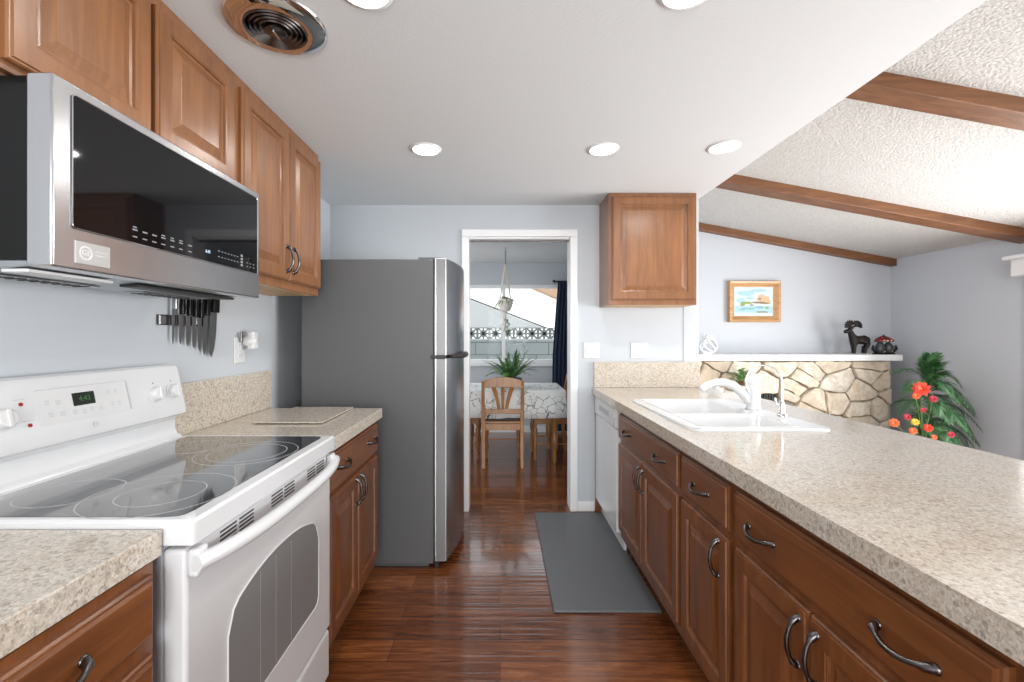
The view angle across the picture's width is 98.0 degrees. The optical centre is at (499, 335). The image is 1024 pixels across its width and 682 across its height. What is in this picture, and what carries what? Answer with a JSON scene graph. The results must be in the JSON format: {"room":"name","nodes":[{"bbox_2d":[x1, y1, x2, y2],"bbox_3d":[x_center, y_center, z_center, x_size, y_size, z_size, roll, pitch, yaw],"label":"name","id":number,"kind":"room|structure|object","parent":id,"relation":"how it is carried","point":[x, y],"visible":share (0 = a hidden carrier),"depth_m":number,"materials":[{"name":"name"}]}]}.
{"room":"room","nodes":[
{"label":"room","id":0,"kind":"room"},
{"bbox_2d":[0,198,329,407],"bbox_3d":[-1.335,0.164,0.153,0.200,2.273,6.506,0,0,0],"label":"wall","id":1,"kind":"structure","parent":0,"point":[45,329],"depth_m":1.50,"materials":[{"name":"grey paint"}]},
{"bbox_2d":[0,0,233,178],"bbox_3d":[-1.098,-0.749,1.238,0.274,0.446,0.787,0,0,0],"label":"upper cabinet","id":2,"kind":"object","parent":1,"relation":"attached to","point":[138,58],"visible":0.8,"depth_m":1.18,"materials":[{"name":"brown wood"}]},
{"bbox_2d":[0,72,258,299],"bbox_3d":[-1.055,-0.324,1.250,0.357,0.393,0.753,0,0,0],"label":"microwave","id":3,"kind":"object","parent":2,"relation":"attached to","point":[91,197],"visible":1,"depth_m":1.01,"materials":[{"name":"silver metal"}]},
{"bbox_2d":[156,314,202,325],"bbox_3d":[-1.228,-0.059,1.716,0.013,0.038,0.237,0,0,0],"label":"rack","id":4,"kind":"object","parent":1,"relation":"attached to","point":[161,319],"visible":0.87,"depth_m":1.65,"materials":[{"name":"grey metal"}]},
{"bbox_2d":[172,298,177,342],"bbox_3d":[-1.212,-0.080,1.660,0.017,0.220,0.012,0,0,0],"label":"kitchen knife","id":5,"kind":"object","parent":4,"relation":"attached to","point":[174,301],"visible":0.56,"depth_m":1.66,"materials":[{"name":"silver metal"}]},
{"bbox_2d":[179,299,185,343],"bbox_3d":[-1.212,-0.075,1.700,0.017,0.215,0.020,0,0,0],"label":"kitchen knife","id":6,"kind":"object","parent":4,"relation":"attached to","point":[182,303],"visible":0.56,"depth_m":1.70,"materials":[{"name":"silver metal"}]},
{"bbox_2d":[186,300,192,346],"bbox_3d":[-1.212,-0.069,1.738,0.017,0.220,0.020,0,0,0],"label":"kitchen knife","id":7,"kind":"object","parent":4,"relation":"attached to","point":[189,303],"visible":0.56,"depth_m":1.73,"materials":[{"name":"silver metal"}]},
{"bbox_2d":[192,300,198,347],"bbox_3d":[-1.212,-0.064,1.773,0.017,0.225,0.021,0,0,0],"label":"kitchen knife","id":8,"kind":"object","parent":4,"relation":"attached to","point":[195,302],"visible":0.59,"depth_m":1.77,"materials":[{"name":"silver metal"}]},
{"bbox_2d":[197,299,204,350],"bbox_3d":[-1.212,-0.057,1.806,0.017,0.235,0.022,0,0,0],"label":"kitchen knife","id":9,"kind":"object","parent":4,"relation":"attached to","point":[201,301],"visible":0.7,"depth_m":1.80,"materials":[{"name":"silver metal"}]},
{"bbox_2d":[202,299,210,354],"bbox_3d":[-1.212,-0.058,1.842,0.017,0.275,0.033,0,0,0],"label":"kitchen knife","id":10,"kind":"object","parent":4,"relation":"attached to","point":[207,302],"visible":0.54,"depth_m":1.84,"materials":[{"name":"silver metal"}]},
{"bbox_2d":[208,299,219,356],"bbox_3d":[-1.212,-0.061,1.893,0.017,0.300,0.061,0,0,0],"label":"kitchen knife","id":11,"kind":"object","parent":4,"relation":"attached to","point":[215,304],"visible":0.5,"depth_m":1.89,"materials":[{"name":"silver metal"}]},
{"bbox_2d":[175,370,271,434],"bbox_3d":[-1.224,0.281,2.011,0.021,0.198,0.722,0,0,0],"label":"backsplash","id":12,"kind":"structure","parent":1,"relation":"attached to","point":[214,401],"depth_m":1.94,"materials":[{"name":"stone"}]},
{"bbox_2d":[234,338,244,363],"bbox_3d":[-1.230,0.068,2.105,0.008,0.120,0.086,0,0,0],"label":"outlet plate","id":13,"kind":"object","parent":1,"relation":"attached to","point":[239,347],"visible":0.88,"depth_m":2.09,"materials":[{"name":"white plastic"}]},
{"bbox_2d":[238,342,242,348],"bbox_3d":[-1.228,0.044,2.105,0.003,0.034,0.034,0,0,0],"label":"socket","id":14,"kind":"object","parent":13,"relation":"attached to","point":[240,344],"depth_m":2.10,"materials":[{"name":"white plastic"}]},
{"bbox_2d":[238,352,242,358],"bbox_3d":[-1.228,0.092,2.105,0.003,0.034,0.034,0,0,0],"label":"socket","id":15,"kind":"object","parent":13,"relation":"attached to","point":[240,354],"depth_m":2.10,"materials":[{"name":"white plastic"}]},
{"bbox_2d":[240,331,257,348],"bbox_3d":[-1.198,0.020,2.127,0.057,0.088,0.078,0,0,0],"label":"plug","id":16,"kind":"object","parent":13,"relation":"attached to","point":[251,340],"visible":1,"depth_m":2.12,"materials":[{"name":"white plastic"}]},
{"bbox_2d":[233,72,320,295],"bbox_3d":[-1.081,-0.593,2.018,0.308,0.758,0.768,0,0,0],"label":"upper cabinet","id":17,"kind":"object","parent":1,"relation":"attached to","point":[271,160],"visible":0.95,"depth_m":1.96,"materials":[{"name":"brown wood"}]},
{"bbox_2d":[330,205,682,501],"bbox_3d":[0.049,0.164,3.366,2.622,2.273,0.120,0,0,0],"label":"wall","id":18,"kind":"structure","parent":0,"point":[356,231],"depth_m":3.31,"materials":[{"name":"grey paint"}]},
{"bbox_2d":[461,229,577,511],"bbox_3d":[0.145,0.255,3.366,0.860,2.090,0.156,0,0,0],"label":"trim","id":19,"kind":"structure","parent":18,"relation":"attached to","point":[569,236],"depth_m":3.29,"materials":[{"name":"white paint"}]},
{"bbox_2d":[578,501,594,511],"bbox_3d":[0.637,1.262,3.299,0.125,0.075,0.014,0,0,0],"label":"baseboard","id":20,"kind":"structure","parent":18,"relation":"attached to","point":[583,506],"depth_m":3.29,"materials":[{"name":"white paint"}]},
{"bbox_2d":[584,342,598,357],"bbox_3d":[0.679,0.105,3.301,0.118,0.115,0.010,0,0,0],"label":"switch plate","id":21,"kind":"object","parent":18,"relation":"attached to","point":[591,349],"visible":1,"depth_m":3.30,"materials":[{"name":"white plastic"}]},
{"bbox_2d":[595,413,601,512],"bbox_3d":[1.022,0.867,3.286,0.635,0.866,0.036,0,0,0],"label":"trim","id":22,"kind":"structure","parent":18,"relation":"attached to","point":[598,509],"depth_m":3.29,"materials":[{"name":"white wood"}]},
{"bbox_2d":[631,342,647,357],"bbox_3d":[1.034,0.105,3.301,0.124,0.115,0.010,0,0,0],"label":"switch plate","id":23,"kind":"object","parent":18,"relation":"attached to","point":[638,349],"visible":1,"depth_m":3.30,"materials":[{"name":"white plastic"}]},
{"bbox_2d":[641,346,645,353],"bbox_3d":[1.062,0.105,3.298,0.033,0.061,0.003,0,0,0],"label":"socket","id":24,"kind":"object","parent":23,"relation":"attached to","point":[643,348],"depth_m":3.30,"materials":[{"name":"white plastic"}]},
{"bbox_2d":[594,362,699,386],"bbox_3d":[1.085,0.286,3.293,0.780,0.186,0.023,0,0,0],"label":"backsplash","id":25,"kind":"structure","parent":18,"relation":"attached to","point":[606,374],"depth_m":3.28,"materials":[{"name":"stone"}]},
{"bbox_2d":[599,193,695,307],"bbox_3d":[1.037,-0.591,3.155,0.598,0.762,0.299,0,0,0],"label":"upper cabinet","id":26,"kind":"object","parent":18,"relation":"attached to","point":[647,241],"visible":1,"depth_m":3.01,"materials":[{"name":"brown wood"}]},
{"bbox_2d":[325,432,708,681],"bbox_3d":[0.500,1.325,1.550,7.400,0.050,9.500,0,0,0],"label":"floor","id":27,"kind":"structure","parent":0,"point":[486,613],"depth_m":2.03,"materials":[{"name":"laminate"}]},
{"bbox_2d":[0,562,152,681],"bbox_3d":[-0.922,0.866,0.476,0.621,0.868,0.752,0,0,0],"label":"base cabinet","id":28,"kind":"object","parent":27,"relation":"on","point":[109,638],"visible":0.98,"depth_m":0.72,"materials":[{"name":"brown wood"}]},
{"bbox_2d":[0,530,161,658],"bbox_3d":[-0.949,0.306,0.412,0.571,0.248,0.924,0,0,0],"label":"countertop","id":29,"kind":"structure","parent":28,"relation":"on","point":[46,576],"depth_m":0.74,"materials":[{"name":"stone"}]},
{"bbox_2d":[0,364,339,681],"bbox_3d":[-0.890,0.701,1.259,0.676,1.198,0.761,0,0,0],"label":"range","id":30,"kind":"object","parent":27,"relation":"on","point":[241,575],"visible":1,"depth_m":1.14,"materials":[{"name":"white metal"}]},
{"bbox_2d":[0,435,334,545],"bbox_3d":[-0.898,0.389,1.260,0.584,0.050,0.761,0,0,0],"label":"cooktop","id":31,"kind":"object","parent":30,"relation":"in","point":[185,487],"depth_m":1.09,"materials":[{"name":"grey glass"}]},
{"bbox_2d":[327,423,378,647],"bbox_3d":[-0.917,0.866,1.992,0.631,0.868,0.685,0,0,0],"label":"base cabinet","id":32,"kind":"object","parent":27,"relation":"on","point":[354,484],"visible":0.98,"depth_m":1.93,"materials":[{"name":"brown wood"}]},
{"bbox_2d":[175,370,381,451],"bbox_3d":[-0.927,0.306,2.011,0.613,0.248,0.722,0,0,0],"label":"countertop","id":33,"kind":"structure","parent":32,"relation":"on","point":[228,405],"depth_m":1.91,"materials":[{"name":"stone"}]},
{"bbox_2d":[252,407,352,423],"bbox_3d":[-0.917,0.375,2.120,0.305,0.010,0.410,0,0,0],"label":"cutting board","id":34,"kind":"object","parent":33,"relation":"on","point":[319,415],"visible":1,"depth_m":2.07,"materials":[{"name":"stone"}]},
{"bbox_2d":[301,257,467,566],"bbox_3d":[-0.655,0.429,2.879,0.907,1.742,0.814,0,0,0],"label":"refrigerator","id":35,"kind":"object","parent":27,"relation":"on","point":[386,334],"visible":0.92,"depth_m":2.48,"materials":[{"name":"grey paint"}]},
{"bbox_2d":[471,418,480,459],"bbox_3d":[-0.424,0.850,4.860,0.458,0.900,0.430,0,0,0],"label":"dining chair","id":36,"kind":"object","parent":27,"relation":"on","point":[477,421],"visible":0.25,"depth_m":4.67,"materials":[{"name":"brown wood"}]},
{"bbox_2d":[481,377,523,468],"bbox_3d":[0.027,0.850,4.556,0.430,0.900,0.458,0,0,0],"label":"dining chair","id":37,"kind":"object","parent":27,"relation":"on","point":[502,382],"visible":0.91,"depth_m":4.37,"materials":[{"name":"brown wood"}]},
{"bbox_2d":[485,418,519,420],"bbox_3d":[0.027,0.834,4.600,0.370,0.022,0.330,0,0,0],"label":"seat cushion","id":38,"kind":"object","parent":37,"relation":"on","point":[504,419],"depth_m":4.44,"materials":[{"name":"grey fabric"}]},
{"bbox_2d":[470,418,557,462],"bbox_3d":[0.115,0.926,4.825,1.070,0.748,0.710,0,0,0],"label":"dining table","id":39,"kind":"object","parent":27,"relation":"on","point":[551,428],"visible":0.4,"depth_m":4.56,"materials":[{"name":"brown wood"}]},
{"bbox_2d":[470,383,566,418],"bbox_3d":[0.114,0.687,4.825,1.146,0.281,0.790,0,0,0],"label":"tablecloth","id":40,"kind":"object","parent":39,"relation":"on","point":[541,400],"visible":0.59,"depth_m":4.45,"materials":[{"name":"white fabric"}]},
{"bbox_2d":[483,349,538,387],"bbox_3d":[0.098,0.343,4.762,0.660,0.408,0.691,0,0,0],"label":"potted fern","id":41,"kind":"object","parent":40,"relation":"on","point":[508,371],"visible":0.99,"depth_m":4.73,"materials":[{"name":"green plant"}]},
{"bbox_2d":[530,374,566,459],"bbox_3d":[0.554,0.850,4.841,0.458,0.900,0.430,0,0,-1],"label":"dining chair","id":42,"kind":"object","parent":27,"relation":"on","point":[533,423],"visible":0.32,"depth_m":4.66,"materials":[{"name":"brown wood"}]},
{"bbox_2d":[535,513,661,612],"bbox_3d":[0.506,1.294,2.667,0.508,0.012,1.165,0,0,0],"label":"floor mat","id":43,"kind":"object","parent":27,"relation":"on","point":[588,570],"visible":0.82,"depth_m":2.48,"materials":[{"name":"grey"}]},
{"bbox_2d":[595,396,625,549],"bbox_3d":[1.014,0.867,2.969,0.651,0.866,0.590,0,0,0],"label":"dishwasher","id":44,"kind":"object","parent":27,"relation":"on","point":[608,440],"visible":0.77,"depth_m":2.87,"materials":[{"name":"white plastic"}]},
{"bbox_2d":[619,413,684,640],"bbox_3d":[1.016,0.866,2.205,0.689,0.868,0.920,0,0,0],"label":"base cabinet","id":45,"kind":"object","parent":27,"relation":"on","point":[651,495],"visible":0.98,"depth_m":2.06,"materials":[{"name":"brown wood"}]},
{"bbox_2d":[592,362,1023,665],"bbox_3d":[1.138,0.311,1.627,0.914,0.237,3.355,0,0,0],"label":"countertop","id":46,"kind":"structure","parent":45,"relation":"on","point":[942,522],"depth_m":1.09,"materials":[{"name":"stone"}]},
{"bbox_2d":[699,373,761,410],"bbox_3d":[1.155,0.277,2.235,0.309,0.183,0.076,0,0,0],"label":"faucet","id":47,"kind":"object","parent":46,"relation":"on","point":[752,399],"visible":0.95,"depth_m":2.22,"materials":[{"name":"white metal"}]},
{"bbox_2d":[632,399,829,431],"bbox_3d":[1.050,0.463,2.195,0.570,0.191,0.860,0,0,0],"label":"sink","id":48,"kind":"object","parent":46,"relation":"in","point":[703,415],"visible":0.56,"depth_m":2.07,"materials":[{"name":"white ceramic"}]},
{"bbox_2d":[745,364,786,416],"bbox_3d":[1.228,0.250,2.056,0.179,0.236,0.044,0,0,9],"label":"filter faucet","id":49,"kind":"object","parent":46,"relation":"on","point":[781,413],"visible":1,"depth_m":2.04,"materials":[{"name":"silver metal"}]},
{"bbox_2d":[681,453,736,681],"bbox_3d":[1.016,0.866,1.552,0.689,0.868,0.381,0,0,0],"label":"base cabinet","id":50,"kind":"object","parent":27,"relation":"on","point":[708,538],"visible":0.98,"depth_m":1.51,"materials":[{"name":"brown wood"}]},
{"bbox_2d":[699,353,902,428],"bbox_3d":[2.625,0.739,4.286,2.298,1.127,0.491,0,0,0],"label":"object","id":51,"kind":"object","parent":27,"relation":"on","point":[851,386],"visible":0.34,"depth_m":4.22,"materials":[{"name":"brown stone"}]},
{"bbox_2d":[699,332,717,353],"bbox_3d":[1.980,0.069,4.242,0.186,0.222,0.106,0,0,0],"label":"knot sculpture","id":52,"kind":"object","parent":51,"relation":"on","point":[702,348],"visible":1,"depth_m":4.22,"materials":[{"name":"white ceramic"}]},
{"bbox_2d":[730,368,753,384],"bbox_3d":[2.247,0.369,4.106,0.270,0.169,0.205,0,0,0],"label":"potted plant","id":53,"kind":"object","parent":51,"relation":"on","point":[742,373],"visible":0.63,"depth_m":4.09,"materials":[{"name":"green plant"}]},
{"bbox_2d":[699,353,902,360],"bbox_3d":[2.625,0.203,4.342,2.294,0.057,0.354,0,0,0],"label":"mantel shelf","id":54,"kind":"object","parent":51,"relation":"attached to","point":[715,356],"depth_m":4.17,"materials":[{"name":"white paint"}]},
{"bbox_2d":[843,320,870,353],"bbox_3d":[3.387,0.005,4.235,0.269,0.324,0.088,0,0,0],"label":"deer figurine","id":55,"kind":"object","parent":51,"relation":"on","point":[854,340],"visible":1,"depth_m":4.21,"materials":[{"name":"black wood"}]},
{"bbox_2d":[871,334,897,354],"bbox_3d":[3.655,0.080,4.239,0.253,0.190,0.118,0,0,0],"label":"ornament","id":56,"kind":"object","parent":51,"relation":"on","point":[880,348],"visible":1,"depth_m":4.21,"materials":[{"name":"black ceramic"}]},
{"bbox_2d":[735,486,1023,681],"bbox_3d":[1.016,0.866,0.978,0.689,0.868,0.765,0,0,0],"label":"base cabinet","id":57,"kind":"object","parent":27,"relation":"on","point":[806,610],"visible":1,"depth_m":0.97,"materials":[{"name":"brown wood"}]},
{"bbox_2d":[888,382,954,440],"bbox_3d":[3.347,0.828,3.535,0.543,0.943,0.266,0,0,-22],"label":"flower arrangement","id":58,"kind":"object","parent":27,"relation":"on","point":[920,388],"visible":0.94,"depth_m":3.50,"materials":[{"name":"red plant"}]},
{"bbox_2d":[889,351,982,449],"bbox_3d":[3.638,0.711,3.730,0.612,1.176,0.470,0,0,31],"label":"potted palm","id":59,"kind":"object","parent":27,"relation":"on","point":[929,369],"visible":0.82,"depth_m":3.67,"materials":[{"name":"green plant"}]},
{"bbox_2d":[470,263,566,425],"bbox_3d":[-0.320,0.155,6.090,3.360,2.290,0.120,0,0,0],"label":"wall","id":60,"kind":"structure","parent":0,"point":[480,273],"depth_m":6.03,"materials":[{"name":"grey paint"}]},
{"bbox_2d":[470,285,557,365],"bbox_3d":[-0.035,-0.145,6.025,1.990,1.100,0.090,0,0,0],"label":"window","id":61,"kind":"structure","parent":60,"relation":"in","point":[473,362],"depth_m":6.02,"materials":[{"name":"white paint"}]},
{"bbox_2d":[474,426,565,431],"bbox_3d":[-0.320,1.258,6.021,3.360,0.085,0.018,0,0,0],"label":"baseboard","id":62,"kind":"structure","parent":60,"relation":"attached to","point":[526,428],"depth_m":6.01,"materials":[{"name":"white paint"}]},
{"bbox_3d":[0.920,-0.730,5.970,0.440,0.040,0.119,0,0,0],"label":"curtain rod","id":63,"kind":"object","parent":60,"relation":"attached to","visible":0},
{"bbox_2d":[552,281,566,431],"bbox_3d":[0.875,0.268,5.933,0.370,2.005,0.050,0,0,0],"label":"curtain","id":64,"kind":"object","parent":63,"relation":"hanging from","point":[559,363],"visible":0.38,"depth_m":5.93,"materials":[{"name":"blue fabric"}]},
{"bbox_2d":[470,242,566,262],"bbox_3d":[-0.320,-1.045,4.788,3.360,0.110,2.724,0,0,0],"label":"ceiling","id":65,"kind":"structure","parent":0,"point":[480,252],"depth_m":5.28,"materials":[{"name":"white paint"}]},
{"bbox_2d":[490,247,520,332],"bbox_3d":[0.054,-0.512,5.000,0.362,0.956,0.301,0,0,-31],"label":"hanging planter","id":66,"kind":"object","parent":65,"relation":"hanging from","point":[504,303],"visible":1,"depth_m":4.94,"materials":[{"name":"grey metal"}]},
{"bbox_2d":[161,0,971,204],"bbox_3d":[0.054,-1.033,0.153,2.632,0.120,6.306,0,0,0],"label":"ceiling","id":67,"kind":"structure","parent":0,"point":[514,95],"depth_m":1.72,"materials":[{"name":"white paint"}]},
{"bbox_2d":[220,0,327,55],"bbox_3d":[-0.700,-0.956,1.392,0.300,0.032,0.300,0,0,0],"label":"ceiling vent","id":68,"kind":"object","parent":67,"relation":"in","point":[283,27],"visible":1,"depth_m":1.37,"materials":[{"name":"silver metal"}]},
{"bbox_2d":[345,0,392,10],"bbox_3d":[-0.378,-0.969,1.245,0.164,0.007,0.164,0,0,0],"label":"recessed light","id":69,"kind":"object","parent":67,"relation":"in","point":[370,5],"visible":1,"depth_m":1.30,"materials":[{"name":"white glass"}]},
{"bbox_2d":[410,142,441,155],"bbox_3d":[-0.385,-0.969,2.315,0.164,0.007,0.164,0,0,0],"label":"recessed light","id":70,"kind":"object","parent":67,"relation":"in","point":[422,148],"visible":1,"depth_m":2.31,"materials":[{"name":"white glass"}]},
{"bbox_2d":[587,142,618,155],"bbox_3d":[0.536,-0.969,2.315,0.164,0.007,0.164,0,0,0],"label":"recessed light","id":71,"kind":"object","parent":67,"relation":"in","point":[605,148],"visible":1,"depth_m":2.31,"materials":[{"name":"white glass"}]},
{"bbox_2d":[658,0,705,10],"bbox_3d":[0.526,-0.969,1.245,0.164,0.007,0.164,0,0,0],"label":"recessed light","id":72,"kind":"object","parent":67,"relation":"in","point":[674,5],"visible":1,"depth_m":1.30,"materials":[{"name":"white paint"}]},
{"bbox_2d":[706,140,741,153],"bbox_3d":[1.150,-0.969,2.290,0.164,0.007,0.164,0,0,0],"label":"recessed light","id":73,"kind":"object","parent":67,"relation":"in","point":[727,146],"visible":1,"depth_m":2.28,"materials":[{"name":"white paint"}]},
{"bbox_2d":[699,232,890,428],"bbox_3d":[2.665,-0.002,4.580,2.610,2.603,0.120,0,0,0],"label":"wall","id":74,"kind":"structure","parent":0,"point":[820,293],"depth_m":4.52,"materials":[{"name":"grey paint"}]},
{"bbox_2d":[727,281,780,321],"bbox_3d":[2.565,-0.352,4.493,0.520,0.423,0.052,0,0,0],"label":"framed picture","id":75,"kind":"object","parent":74,"relation":"attached to","point":[747,301],"visible":1,"depth_m":4.50,"materials":[{"name":"brown wood"}]},
{"bbox_2d":[683,0,985,361],"bbox_3d":[1.417,0.018,0.213,0.115,2.564,6.426,0,0,0],"label":"wall","id":76,"kind":"structure","parent":0,"point":[973,4],"depth_m":2.27,"materials":[{"name":"white paint"}]},
{"bbox_2d":[699,0,1023,258],"bbox_3d":[2.730,-1.060,0.810,2.680,0.616,7.620,0,0,0],"label":"vaulted ceiling","id":77,"kind":"structure","parent":0,"point":[856,148],"depth_m":2.72,"materials":[{"name":"white paint"}]},
{"bbox_2d":[699,222,896,266],"bbox_3d":[2.723,-0.971,4.485,2.495,0.540,0.070,0,0,0],"label":"beam","id":78,"kind":"structure","parent":77,"relation":"attached to","point":[707,228],"depth_m":4.45,"materials":[{"name":"brown wood"}]},
{"bbox_2d":[715,174,1023,243],"bbox_3d":[2.690,-0.977,3.330,2.560,0.552,0.134,0,0,0],"label":"beam","id":79,"kind":"structure","parent":77,"relation":"attached to","point":[738,183],"depth_m":3.26,"materials":[{"name":"brown wood"}]},
{"bbox_2d":[846,71,1023,130],"bbox_3d":[2.690,-0.977,2.057,2.560,0.552,0.122,0,0,0],"label":"beam","id":80,"kind":"structure","parent":77,"relation":"attached to","point":[888,89],"depth_m":2.01,"materials":[{"name":"brown wood"}]},
{"bbox_2d":[891,240,1023,460],"bbox_3d":[4.030,0.150,0.760,0.120,2.300,7.520,0,0,0],"label":"wall","id":81,"kind":"structure","parent":0,"point":[965,304],"depth_m":3.74,"materials":[{"name":"grey paint"}]},
{"bbox_2d":[1002,253,1023,276],"bbox_3d":[3.930,0.347,1.375,0.200,1.905,4.050,0,0,0],"label":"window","id":82,"kind":"structure","parent":81,"relation":"in","point":[1017,261],"depth_m":3.33,"materials":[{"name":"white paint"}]},
{"label":"outside","id":83,"kind":"structure","parent":0,"visible":0},
{"bbox_3d":[0.000,1.380,18.080,18.000,0.080,23.840,0,0,0],"label":"ground","id":84,"kind":"structure","parent":83,"visible":0},
{"bbox_2d":[470,328,553,358],"bbox_3d":[-0.250,0.599,7.575,7.500,1.482,0.150,0,0,0],"label":"wall","id":85,"kind":"structure","parent":84,"relation":"on","point":[537,348],"depth_m":7.50,"materials":[{"name":"grey"}]},
{"bbox_2d":[470,295,554,339],"bbox_3d":[-2.225,-0.025,12.585,7.550,2.730,3.230,0,0,0],"label":"garage","id":86,"kind":"structure","parent":84,"relation":"on","point":[481,315],"depth_m":11.00,"materials":[{"name":"grey"}]},
{"bbox_2d":[470,289,556,325],"bbox_3d":[-0.800,-1.280,17.800,14.400,5.240,4.400,0,0,0],"label":"sky","id":87,"kind":"structure","parent":84,"relation":"on","point":[538,304],"depth_m":16.00,"materials":[{"name":"white paint"}]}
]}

